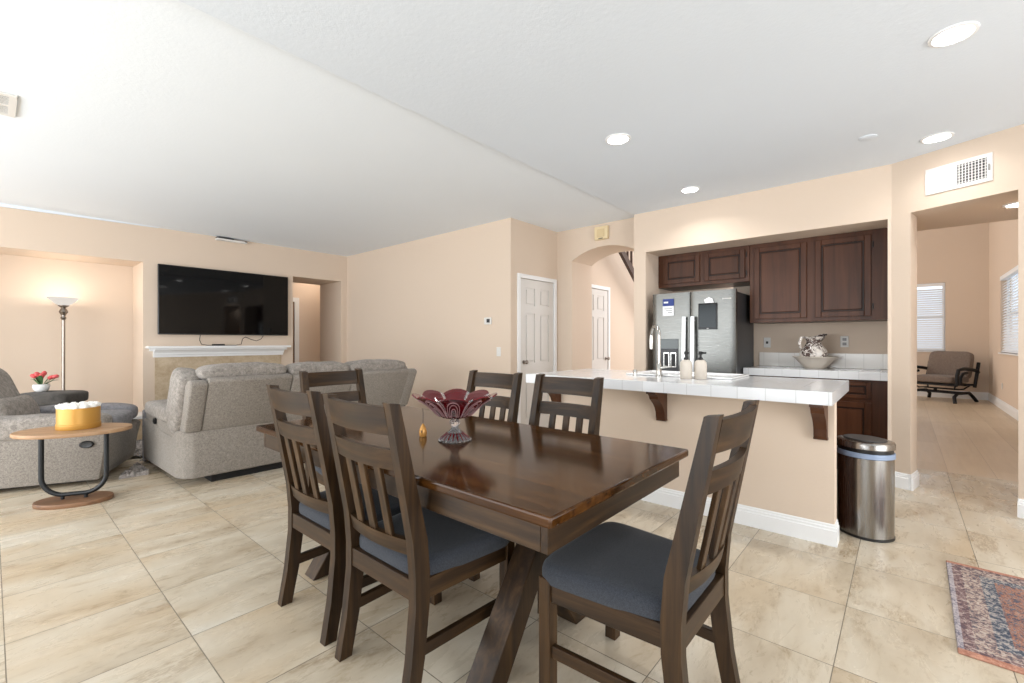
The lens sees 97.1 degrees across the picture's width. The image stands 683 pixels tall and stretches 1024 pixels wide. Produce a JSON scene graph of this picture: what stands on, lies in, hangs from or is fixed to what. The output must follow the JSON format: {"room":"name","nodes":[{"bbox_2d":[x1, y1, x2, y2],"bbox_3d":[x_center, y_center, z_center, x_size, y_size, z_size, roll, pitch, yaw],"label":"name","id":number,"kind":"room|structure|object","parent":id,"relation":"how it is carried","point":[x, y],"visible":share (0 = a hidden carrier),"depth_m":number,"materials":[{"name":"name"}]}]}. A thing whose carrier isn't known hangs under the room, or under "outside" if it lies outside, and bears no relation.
{"room":"dining area","nodes":[
{"label":"dining area","id":0,"kind":"room"},
{"bbox_2d":[0,207,346,411],"bbox_3d":[-5.871,-0.158,5.510,0.790,2.775,7.850,0,0,41],"label":"wall","id":1,"kind":"structure","parent":0,"point":[111,268],"depth_m":6.09,"materials":[{"name":"beige paint"}]},
{"bbox_2d":[0,203,158,227],"bbox_3d":[-5.843,-1.510,4.924,0.040,0.070,3.200,0,0,41],"label":"trim","id":2,"kind":"structure","parent":1,"relation":"attached to","point":[1,204],"depth_m":5.39,"materials":[{"name":"white paint"}]},
{"bbox_2d":[133,412,141,439],"bbox_3d":[-4.273,1.080,6.409,0.450,0.300,2.420,0,0,41],"label":"trim","id":3,"kind":"structure","parent":1,"relation":"attached to","point":[139,416],"depth_m":5.66,"materials":[{"name":"wood"}]},
{"bbox_2d":[155,355,280,399],"bbox_3d":[-4.288,0.570,6.726,0.012,0.720,1.640,0,0,41],"label":"fireplace surround","id":4,"kind":"object","parent":1,"relation":"attached to","point":[164,366],"depth_m":6.35,"materials":[{"name":"beige stone"}]},
{"bbox_2d":[145,345,290,357],"bbox_3d":[-4.236,0.139,6.681,0.150,0.152,1.840,0,0,41],"label":"mantel","id":5,"kind":"object","parent":1,"relation":"attached to","point":[158,351],"depth_m":6.57,"materials":[{"name":"white paint"}]},
{"bbox_2d":[158,264,287,335],"bbox_3d":[-4.233,-0.574,6.755,0.056,0.955,1.706,0,0,41],"label":"television","id":6,"kind":"object","parent":1,"relation":"attached to","point":[191,300],"visible":1,"depth_m":6.63,"materials":[{"name":"black"}]},
{"bbox_2d":[215,236,246,243],"bbox_3d":[-4.198,-1.511,6.768,0.092,0.042,0.403,0,0,41],"label":"air vent","id":7,"kind":"object","parent":1,"relation":"attached to","point":[217,237],"visible":1,"depth_m":6.72,"materials":[{"name":"white plastic"}]},
{"bbox_2d":[293,282,319,361],"bbox_3d":[-4.080,-0.158,8.886,1.100,2.775,3.100,0,0,41],"label":"wall","id":8,"kind":"structure","parent":0,"point":[308,295],"depth_m":9.40,"materials":[{"name":"beige paint"}]},
{"bbox_2d":[293,297,298,362],"bbox_3d":[-4.684,0.170,8.847,0.042,2.120,1.010,0,0,41],"label":"door","id":9,"kind":"structure","parent":8,"relation":"in","point":[295,300],"depth_m":9.16,"materials":[{"name":"white"}]},
{"bbox_2d":[347,218,556,420],"bbox_3d":[-1.183,-0.158,7.305,3.950,2.775,1.000,0,0,41],"label":"wall","id":10,"kind":"structure","parent":0,"point":[423,304],"depth_m":6.43,"materials":[{"name":"beige paint"}]},
{"bbox_2d":[484,317,491,324],"bbox_3d":[-0.314,-0.267,5.873,0.124,0.092,0.027,0,0,41],"label":"thermostat","id":11,"kind":"object","parent":10,"relation":"attached to","point":[487,320],"visible":1,"depth_m":5.86,"materials":[{"name":"white plastic"}]},
{"bbox_2d":[497,347,500,355],"bbox_3d":[-0.172,0.130,5.761,0.072,0.116,0.010,0,0,41],"label":"light switch","id":12,"kind":"object","parent":10,"relation":"attached to","point":[498,348],"visible":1,"depth_m":5.75,"materials":[{"name":"white plastic"}]},
{"bbox_2d":[517,273,556,427],"bbox_3d":[0.352,0.180,6.043,0.108,2.100,0.850,0,0,41],"label":"door","id":13,"kind":"structure","parent":10,"relation":"in","point":[536,300],"depth_m":5.99,"materials":[{"name":"white paint"}]},
{"bbox_2d":[0,396,1023,682],"bbox_3d":[1.285,1.290,5.764,13.600,0.120,17.600,0,0,41],"label":"floor","id":14,"kind":"structure","parent":0,"point":[168,578],"depth_m":2.20,"materials":[{"name":"tile"}]},
{"bbox_2d":[0,368,58,489],"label":"recliner armchair","id":15,"kind":"object","parent":14,"relation":"on","point":[18,412],"depth_m":3.71,"materials":[{"name":"grey fabric"}]},
{"bbox_2d":[0,368,20,397],"bbox_3d":[-4.560,0.529,3.906,0.446,0.664,0.652,0,0,-25],"label":"cushion","id":16,"kind":"object","parent":15,"relation":"on","point":[8,389],"depth_m":4.06,"materials":[{"name":"grey fabric"}]},
{"bbox_2d":[0,395,40,415],"bbox_3d":[-4.426,0.645,3.966,0.284,0.318,0.613,0,0,-25],"label":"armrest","id":17,"kind":"object","parent":15,"relation":"on","point":[10,405],"depth_m":3.97,"materials":[{"name":"grey fabric"}]},
{"bbox_2d":[21,390,88,405],"bbox_3d":[-5.071,0.890,4.994,0.518,0.680,0.382,0,0,-9],"label":"armrest","id":18,"kind":"object","parent":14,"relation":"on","point":[50,397],"visible":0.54,"depth_m":4.86,"materials":[{"name":"grey fabric"}]},
{"bbox_2d":[32,384,50,391],"bbox_3d":[-5.150,0.507,4.945,0.143,0.083,0.143,0,0,41],"label":"pot","id":19,"kind":"object","parent":18,"relation":"on","point":[36,387],"depth_m":4.90,"materials":[{"name":"white ceramic"}]},
{"bbox_2d":[30,371,58,391],"bbox_3d":[-5.131,0.436,4.961,0.150,0.227,0.221,0,0,41],"label":"tulips","id":20,"kind":"object","parent":18,"relation":"on","point":[39,387],"visible":1,"depth_m":4.92,"materials":[{"name":"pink plant"}]},
{"bbox_2d":[47,297,78,389],"bbox_3d":[-5.616,0.342,5.660,0.300,1.776,0.300,0,0,41],"label":"floor lamp","id":21,"kind":"object","parent":14,"relation":"on","point":[63,302],"visible":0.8,"depth_m":5.64,"materials":[{"name":"silver metal"}]},
{"bbox_2d":[10,423,132,509],"bbox_3d":[-3.352,0.949,3.462,0.700,0.562,0.500,0,0,-21],"label":"side table","id":22,"kind":"object","parent":14,"relation":"on","point":[60,500],"visible":0.94,"depth_m":3.39,"materials":[{"name":"brown wood"}]},
{"bbox_2d":[55,401,101,430],"bbox_3d":[-3.356,0.571,3.504,0.263,0.194,0.264,0,0,41],"label":"flower box","id":23,"kind":"object","parent":22,"relation":"on","point":[82,415],"visible":1,"depth_m":3.42,"materials":[{"name":"gold metal"}]},
{"bbox_2d":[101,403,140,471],"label":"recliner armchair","id":24,"kind":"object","parent":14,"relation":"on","point":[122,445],"depth_m":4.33,"materials":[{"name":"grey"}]},
{"bbox_2d":[55,410,132,423],"bbox_3d":[-3.973,0.760,4.177,0.670,0.209,0.520,0,0,-25],"label":"seat cushion","id":25,"kind":"object","parent":24,"relation":"on","point":[119,416],"depth_m":4.28,"materials":[{"name":"fabric"}]},
{"bbox_2d":[119,439,148,479],"bbox_3d":[-3.361,1.200,5.500,1.732,0.060,2.492,0,0,41],"label":"shag rug","id":26,"kind":"object","parent":14,"relation":"on","point":[137,469],"visible":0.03,"depth_m":4.21,"materials":[{"name":"grey carpet"}]},
{"bbox_2d":[142,359,416,481],"bbox_3d":[-2.374,0.708,4.936,1.435,1.045,2.413,0,0,41],"label":"reclining sofa","id":27,"kind":"object","parent":14,"relation":"on","point":[205,426],"visible":0.66,"depth_m":4.04,"materials":[{"name":"grey fabric"}]},
{"bbox_2d":[166,367,200,433],"bbox_3d":[-2.831,0.515,3.910,0.433,0.586,0.214,0,0,41],"label":"cushion","id":28,"kind":"object","parent":27,"relation":"on","point":[177,421],"depth_m":3.79,"materials":[{"name":"grey fabric"}]},
{"bbox_2d":[299,368,366,493],"bbox_3d":[-1.051,0.713,2.972,0.613,1.034,0.504,0,0,41],"label":"dining chair","id":29,"kind":"object","parent":14,"relation":"on","point":[313,379],"visible":0.08,"depth_m":3.16,"materials":[{"name":"brown wood"}]},
{"bbox_2d":[266,384,400,646],"bbox_3d":[-0.775,0.713,2.146,0.504,1.034,0.613,0,0,41],"label":"dining chair","id":30,"kind":"object","parent":14,"relation":"on","point":[319,516],"visible":0.52,"depth_m":1.93,"materials":[{"name":"brown wood"}]},
{"bbox_2d":[322,393,514,682],"bbox_3d":[-0.366,0.713,1.785,0.504,1.034,0.613,0,0,41],"label":"dining chair","id":31,"kind":"object","parent":14,"relation":"on","point":[417,553],"visible":0.8,"depth_m":1.61,"materials":[{"name":"brown wood"}]},
{"bbox_2d":[256,406,687,682],"bbox_3d":[-0.322,0.844,2.196,1.980,0.772,1.000,0,0,41],"label":"dining table","id":32,"kind":"object","parent":14,"relation":"on","point":[539,489],"visible":0.77,"depth_m":1.66,"materials":[{"name":"brown wood"}]},
{"bbox_2d":[419,424,426,436],"bbox_3d":[-0.431,0.391,2.187,0.037,0.135,0.038,0,0,41],"label":"ornament","id":33,"kind":"object","parent":32,"relation":"on","point":[422,432],"visible":1,"depth_m":2.17,"materials":[{"name":"gold metal"}]},
{"bbox_2d":[412,389,496,443],"bbox_3d":[-0.265,0.348,2.101,0.376,0.219,0.376,0,0,-27],"label":"pedestal bowl","id":34,"kind":"object","parent":32,"relation":"on","point":[453,404],"visible":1,"depth_m":2.04,"materials":[{"name":"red glass"}]},
{"bbox_2d":[466,370,522,422],"bbox_3d":[-0.286,0.713,2.772,0.504,1.034,0.613,0,0,41],"label":"dining chair","id":35,"kind":"object","parent":14,"relation":"on","point":[513,382],"visible":0.12,"depth_m":2.93,"materials":[{"name":"brown wood"}]},
{"bbox_2d":[468,374,603,613],"bbox_3d":[0.149,0.713,2.396,0.504,1.034,0.613,0,0,41],"label":"dining chair","id":36,"kind":"object","parent":14,"relation":"on","point":[593,388],"visible":0.16,"depth_m":2.58,"materials":[{"name":"brown wood"}]},
{"bbox_2d":[619,251,633,281],"bbox_3d":[2.649,-0.591,7.982,0.100,3.641,3.560,0,0,41],"label":"stair railing","id":37,"kind":"object","parent":14,"relation":"on","point":[624,256],"visible":0.05,"depth_m":6.98,"materials":[{"name":"brown"}]},
{"bbox_2d":[539,400,758,682],"bbox_3d":[0.473,0.713,1.541,0.613,1.034,0.504,0,0,41],"label":"dining chair","id":38,"kind":"object","parent":14,"relation":"on","point":[661,592],"visible":1,"depth_m":1.41,"materials":[{"name":"brown wood"}]},
{"bbox_2d":[548,388,838,547],"bbox_3d":[1.292,0.792,3.577,2.132,0.876,0.900,0,0,41],"label":"kitchen island","id":39,"kind":"object","parent":14,"relation":"on","point":[789,486],"visible":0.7,"depth_m":2.96,"materials":[{"name":"beige paint"}]},
{"bbox_2d":[526,369,848,405],"bbox_3d":[1.268,0.316,3.567,2.162,0.074,1.015,0,0,41],"label":"island countertop","id":40,"kind":"structure","parent":39,"relation":"on","point":[826,392],"depth_m":3.01,"materials":[{"name":"white tile"}]},
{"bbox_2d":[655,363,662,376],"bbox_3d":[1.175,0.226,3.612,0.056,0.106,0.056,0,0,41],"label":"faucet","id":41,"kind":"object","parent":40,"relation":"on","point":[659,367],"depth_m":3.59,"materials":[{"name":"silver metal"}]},
{"bbox_2d":[649,325,671,376],"bbox_3d":[1.174,0.073,3.651,0.082,0.413,0.257,0,0,-20],"label":"kitchen faucet","id":42,"kind":"object","parent":40,"relation":"on","point":[659,367],"visible":1,"depth_m":3.60,"materials":[{"name":"silver metal"}]},
{"bbox_2d":[680,351,691,378],"bbox_3d":[1.306,0.176,3.392,0.086,0.206,0.086,0,0,-44],"label":"soap dispenser","id":43,"kind":"object","parent":40,"relation":"on","point":[685,365],"visible":1,"depth_m":3.36,"materials":[{"name":"beige"}]},
{"bbox_2d":[626,370,748,379],"bbox_3d":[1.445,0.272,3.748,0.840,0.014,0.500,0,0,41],"label":"sink","id":44,"kind":"object","parent":40,"relation":"in","point":[727,376],"visible":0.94,"depth_m":3.70,"materials":[{"name":"white ceramic"}]},
{"bbox_2d":[694,351,706,378],"bbox_3d":[1.403,0.176,3.364,0.086,0.206,0.086,0,0,26],"label":"soap dispenser","id":45,"kind":"object","parent":40,"relation":"on","point":[700,366],"visible":1,"depth_m":3.33,"materials":[{"name":"beige"}]},
{"bbox_2d":[653,289,753,373],"bbox_3d":[2.183,0.344,5.189,0.890,1.772,0.855,0,0,41],"label":"refrigerator","id":46,"kind":"object","parent":14,"relation":"on","point":[722,329],"visible":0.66,"depth_m":4.86,"materials":[{"name":"grey metal"}]},
{"bbox_2d":[663,299,673,315],"bbox_3d":[1.757,-0.384,5.084,0.126,0.188,0.006,0,0,41],"label":"flyer","id":47,"kind":"object","parent":46,"relation":"attached to","point":[668,304],"visible":1,"depth_m":5.08,"materials":[{"name":"white paper"}]},
{"bbox_2d":[704,297,713,302],"bbox_3d":[2.087,-0.441,4.792,0.100,0.062,0.003,0,0,41],"label":"paper note","id":48,"kind":"object","parent":46,"relation":"attached to","point":[707,300],"visible":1,"depth_m":4.79,"materials":[{"name":"white paper"}]},
{"bbox_2d":[749,375,887,444],"bbox_3d":[3.123,0.793,4.670,1.182,0.874,0.587,0,0,41],"label":"base cabinet","id":49,"kind":"object","parent":14,"relation":"on","point":[863,410],"visible":0.13,"depth_m":4.18,"materials":[{"name":"brown wood"}]},
{"bbox_2d":[743,365,887,380],"bbox_3d":[3.115,0.317,4.665,1.186,0.074,0.604,0,0,41],"label":"countertop","id":50,"kind":"structure","parent":49,"relation":"on","point":[787,371],"depth_m":4.43,"materials":[{"name":"white tile"}]},
{"bbox_2d":[792,356,837,368],"bbox_3d":[3.130,0.216,4.671,0.383,0.126,0.383,0,0,-27],"label":"basin","id":51,"kind":"object","parent":50,"relation":"in","point":[806,362],"visible":0.94,"depth_m":4.57,"materials":[{"name":"beige ceramic"}]},
{"bbox_2d":[798,334,827,356],"bbox_3d":[3.117,0.086,4.672,0.249,0.335,0.264,0,0,40],"label":"pitcher","id":52,"kind":"object","parent":51,"relation":"in","point":[813,347],"visible":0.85,"depth_m":4.62,"materials":[{"name":"white ceramic"}]},
{"bbox_2d":[837,434,895,542],"bbox_3d":[2.271,0.924,2.908,0.286,0.611,0.314,0,0,-9],"label":"trash can","id":53,"kind":"object","parent":14,"relation":"on","point":[865,463],"visible":0.98,"depth_m":2.79,"materials":[{"name":"silver metal"}]},
{"bbox_2d":[917,351,980,403],"bbox_3d":[8.989,0.725,9.449,0.836,1.042,0.888,0,0,-20],"label":"seat","id":54,"kind":"object","parent":14,"relation":"on","point":[944,368],"visible":0.9,"depth_m":9.35,"materials":[{"name":"brown fabric"}]},
{"bbox_2d":[917,374,968,383],"bbox_3d":[8.941,0.775,9.431,0.620,0.150,0.700,0,0,-20],"label":"seat cushion","id":55,"kind":"object","parent":54,"relation":"on","point":[921,378],"depth_m":9.29,"materials":[{"name":"brown fabric"}]},
{"bbox_2d":[927,351,973,377],"bbox_3d":[9.242,0.495,9.541,0.258,0.581,0.720,0,0,-20],"label":"cushion","id":56,"kind":"object","parent":54,"relation":"on","point":[939,362],"depth_m":9.50,"materials":[{"name":"brown fabric"}]},
{"bbox_2d":[946,560,1023,674],"bbox_3d":[2.657,1.225,1.647,1.520,0.010,1.000,0,0,42],"label":"patterned rug","id":57,"kind":"object","parent":14,"relation":"on","point":[988,605],"visible":1,"depth_m":2.02,"materials":[{"name":"multicoloured carpet"}]},
{"bbox_2d":[0,0,1023,255],"bbox_3d":[-1.349,-1.590,2.721,13.600,0.150,9.550,0,0,41],"label":"ceiling","id":58,"kind":"structure","parent":0,"point":[723,98],"depth_m":2.91,"materials":[{"name":"white paint"}]},
{"bbox_2d":[0,91,17,117],"bbox_3d":[-3.368,-1.539,2.848,0.400,0.012,0.330,0,0,41],"label":"ceiling vent","id":59,"kind":"object","parent":58,"relation":"in","point":[8,102],"visible":1,"depth_m":2.92,"materials":[{"name":"white plastic"}]},
{"bbox_2d":[0,95,8,113],"bbox_3d":[-3.368,-1.538,2.848,0.318,0.005,0.260,0,0,41],"label":"grille","id":60,"kind":"object","parent":59,"relation":"attached to","point":[4,100],"depth_m":2.93,"materials":[{"name":"white plastic"}]},
{"bbox_2d":[605,133,630,144],"bbox_3d":[0.793,-1.510,3.381,0.188,0.009,0.188,0,0,41],"label":"recessed light","id":61,"kind":"object","parent":58,"relation":"in","point":[619,138],"visible":1,"depth_m":3.38,"materials":[{"name":"white plastic"}]},
{"bbox_2d":[680,186,699,192],"bbox_3d":[1.775,-1.510,4.505,0.188,0.009,0.188,0,0,41],"label":"recessed light","id":62,"kind":"object","parent":58,"relation":"in","point":[691,189],"visible":1,"depth_m":4.49,"materials":[{"name":"white"}]},
{"bbox_2d":[859,134,877,140],"bbox_3d":[2.644,-1.511,3.356,0.110,0.008,0.110,0,0,41],"label":"sprinkler cover","id":63,"kind":"object","parent":58,"relation":"attached to","point":[871,136],"visible":1,"depth_m":3.34,"materials":[{"name":"white paint"}]},
{"bbox_2d":[920,132,954,143],"bbox_3d":[3.156,-1.510,3.357,0.188,0.009,0.188,0,0,41],"label":"recessed light","id":64,"kind":"object","parent":58,"relation":"in","point":[942,136],"visible":1,"depth_m":3.35,"materials":[{"name":"white plastic"}]},
{"bbox_2d":[927,21,979,47],"bbox_3d":[2.176,-1.510,2.231,0.188,0.009,0.188,0,0,41],"label":"recessed light","id":65,"kind":"object","parent":58,"relation":"in","point":[956,33],"visible":1,"depth_m":2.22,"materials":[{"name":"white paint"}]},
{"bbox_2d":[557,218,633,370],"bbox_3d":[1.281,-0.158,6.180,1.250,2.775,0.523,0,0,41],"label":"wall","id":66,"kind":"structure","parent":0,"point":[577,249],"depth_m":6.30,"materials":[{"name":"beige paint"}]},
{"bbox_2d":[594,225,608,240],"bbox_3d":[1.166,-1.415,5.898,0.192,0.170,0.052,0,0,41],"label":"door chime","id":67,"kind":"object","parent":66,"relation":"attached to","point":[602,232],"visible":1,"depth_m":5.87,"materials":[{"name":"beige plastic"}]},
{"bbox_2d":[592,251,633,370],"bbox_3d":[2.338,-1.270,8.142,0.120,5.000,3.827,0,0,41],"label":"wall","id":68,"kind":"structure","parent":0,"point":[610,271],"depth_m":7.38,"materials":[{"name":"beige paint"}]},
{"bbox_2d":[592,284,609,369],"bbox_3d":[1.267,0.190,6.795,0.108,2.080,0.855,0,0,41],"label":"door","id":69,"kind":"structure","parent":68,"relation":"in","point":[600,298],"depth_m":6.92,"materials":[{"name":"white paint"}]},
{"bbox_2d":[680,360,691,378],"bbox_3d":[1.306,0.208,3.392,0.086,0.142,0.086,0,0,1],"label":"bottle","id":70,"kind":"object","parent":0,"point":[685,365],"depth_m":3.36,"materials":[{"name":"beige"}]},
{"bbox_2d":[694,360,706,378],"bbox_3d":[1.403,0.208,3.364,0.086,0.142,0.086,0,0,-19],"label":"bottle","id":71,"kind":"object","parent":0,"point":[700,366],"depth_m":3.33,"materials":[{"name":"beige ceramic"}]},
{"bbox_2d":[634,159,916,474],"bbox_3d":[2.698,-0.142,4.908,2.523,2.745,0.986,0,0,41],"label":"wall","id":72,"kind":"structure","parent":0,"point":[876,197],"depth_m":4.36,"materials":[{"name":"beige paint"}]},
{"bbox_2d":[659,245,749,291],"bbox_3d":[2.341,-0.852,5.414,1.021,0.393,0.485,0,0,41],"label":"upper cabinet","id":73,"kind":"object","parent":72,"relation":"attached to","point":[725,267],"visible":1,"depth_m":5.23,"materials":[{"name":"brown wood"}]},
{"bbox_2d":[764,337,770,347],"bbox_3d":[2.940,0.012,5.208,0.072,0.116,0.012,0,0,41],"label":"light switch","id":74,"kind":"object","parent":72,"relation":"attached to","point":[767,341],"visible":1,"depth_m":5.21,"materials":[{"name":"white plastic"}]},
{"bbox_2d":[750,228,887,323],"bbox_3d":[3.166,-0.625,4.699,1.155,0.845,0.485,0,0,41],"label":"upper cabinet","id":75,"kind":"object","parent":72,"relation":"attached to","point":[843,277],"visible":0.95,"depth_m":4.47,"materials":[{"name":"brown wood"}]},
{"bbox_2d":[759,352,887,368],"bbox_3d":[3.317,0.202,4.877,1.159,0.154,0.021,0,0,41],"label":"backsplash","id":76,"kind":"structure","parent":72,"relation":"attached to","point":[844,360],"depth_m":4.74,"materials":[{"name":"white tile"}]},
{"bbox_2d":[840,336,848,346],"bbox_3d":[3.485,0.002,4.738,0.072,0.116,0.009,0,0,41],"label":"outlet plate","id":77,"kind":"object","parent":72,"relation":"attached to","point":[844,340],"visible":1,"depth_m":4.74,"materials":[{"name":"white plastic"}]},
{"bbox_2d":[895,471,909,489],"bbox_3d":[3.248,1.165,3.808,0.016,0.130,0.167,0,0,-29],"label":"baseboard","id":78,"kind":"structure","parent":72,"relation":"attached to","point":[902,480],"depth_m":3.77,"materials":[{"name":"white paint"}]},
{"bbox_2d":[910,470,918,490],"bbox_3d":[3.384,1.165,3.796,0.232,0.130,0.016,0,0,-38],"label":"baseboard","id":79,"kind":"object","parent":72,"relation":"attached to","point":[914,477],"visible":1,"depth_m":3.77,"materials":[{"name":"white paint"}]},
{"bbox_2d":[917,223,988,392],"bbox_3d":[7.690,-1.270,11.562,6.500,5.000,0.150,0,0,41],"label":"wall","id":80,"kind":"structure","parent":0,"point":[957,257],"depth_m":9.74,"materials":[{"name":"beige paint"}]},
{"bbox_2d":[917,283,944,351],"bbox_3d":[9.174,-0.532,10.235,0.980,1.535,0.145,0,0,41],"label":"window","id":81,"kind":"structure","parent":80,"relation":"in","point":[934,287],"depth_m":10.09,"materials":[{"name":"white paint"}]},
{"bbox_2d":[917,283,944,350],"bbox_3d":[9.162,-0.545,10.222,0.900,1.490,0.070,0,0,41],"label":"window blind","id":82,"kind":"object","parent":81,"relation":"attached to","point":[922,329],"visible":0.6,"depth_m":10.08,"materials":[{"name":"white plastic"}]},
{"bbox_2d":[917,390,988,399],"bbox_3d":[7.621,1.150,11.512,6.260,0.160,0.016,0,0,41],"label":"baseboard","id":83,"kind":"structure","parent":80,"relation":"attached to","point":[979,395],"depth_m":9.75,"materials":[{"name":"white paint"}]},
{"bbox_2d":[910,124,1023,230],"bbox_3d":[3.994,-1.291,3.454,1.479,0.448,1.290,0,0,41],"label":"wall passage header","id":84,"kind":"structure","parent":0,"point":[980,203],"depth_m":3.49,"materials":[{"name":"beige paint"}]},
{"bbox_2d":[925,152,992,195],"bbox_3d":[3.409,-1.276,3.462,0.022,0.206,0.392,0,0,-24],"label":"air vent","id":85,"kind":"object","parent":84,"relation":"in","point":[977,169],"visible":1,"depth_m":3.45,"materials":[{"name":"white plastic"}]},
{"bbox_2d":[957,157,986,183],"bbox_3d":[3.447,-1.276,3.389,0.007,0.150,0.168,0,0,-24],"label":"grille","id":86,"kind":"object","parent":85,"relation":"attached to","point":[973,170],"depth_m":3.39,"materials":[{"name":"white plastic"}]},
{"bbox_2d":[1002,202,1017,207],"bbox_3d":[3.934,-1.062,3.499,0.188,0.009,0.188,0,0,41],"label":"recessed light","id":87,"kind":"object","parent":84,"relation":"in","point":[1014,204],"visible":0.74,"depth_m":3.53,"materials":[{"name":"white"}]},
{"bbox_2d":[989,219,1017,409],"bbox_3d":[7.543,-1.270,6.532,0.140,5.000,7.950,0,0,41],"label":"wall","id":88,"kind":"structure","parent":0,"point":[1003,235],"depth_m":8.43,"materials":[{"name":"beige paint"}]},
{"bbox_2d":[988,393,1017,420],"bbox_3d":[7.435,1.150,6.526,0.016,0.160,7.800,0,0,41],"label":"baseboard","id":89,"kind":"structure","parent":88,"relation":"attached to","point":[1013,412],"depth_m":7.96,"materials":[{"name":"white paint"}]},
{"bbox_2d":[998,274,1017,355],"bbox_3d":[8.376,-0.487,7.537,0.145,1.425,2.120,0,0,41],"label":"window","id":90,"kind":"structure","parent":88,"relation":"in","point":[1005,353],"depth_m":7.93,"materials":[{"name":"white paint"}]},
{"bbox_2d":[1000,265,1017,352],"bbox_3d":[8.365,-0.500,7.546,0.075,1.380,2.040,0,0,41],"label":"window blind","id":91,"kind":"object","parent":90,"relation":"attached to","point":[1012,339],"visible":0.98,"depth_m":7.71,"materials":[{"name":"white plastic"}]},
{"bbox_2d":[1018,188,1023,498],"bbox_3d":[5.042,-0.142,1.855,1.634,2.745,3.624,0,0,-24],"label":"wall","id":92,"kind":"structure","parent":0,"point":[1020,191],"depth_m":3.16,"materials":[{"name":"beige paint"}]},
{"bbox_2d":[1017,498,1023,518],"bbox_3d":[3.700,1.165,2.821,0.016,0.130,0.761,0,0,-24],"label":"baseboard","id":93,"kind":"structure","parent":92,"relation":"attached to","point":[1020,506],"depth_m":3.15,"materials":[{"name":"white paint"}]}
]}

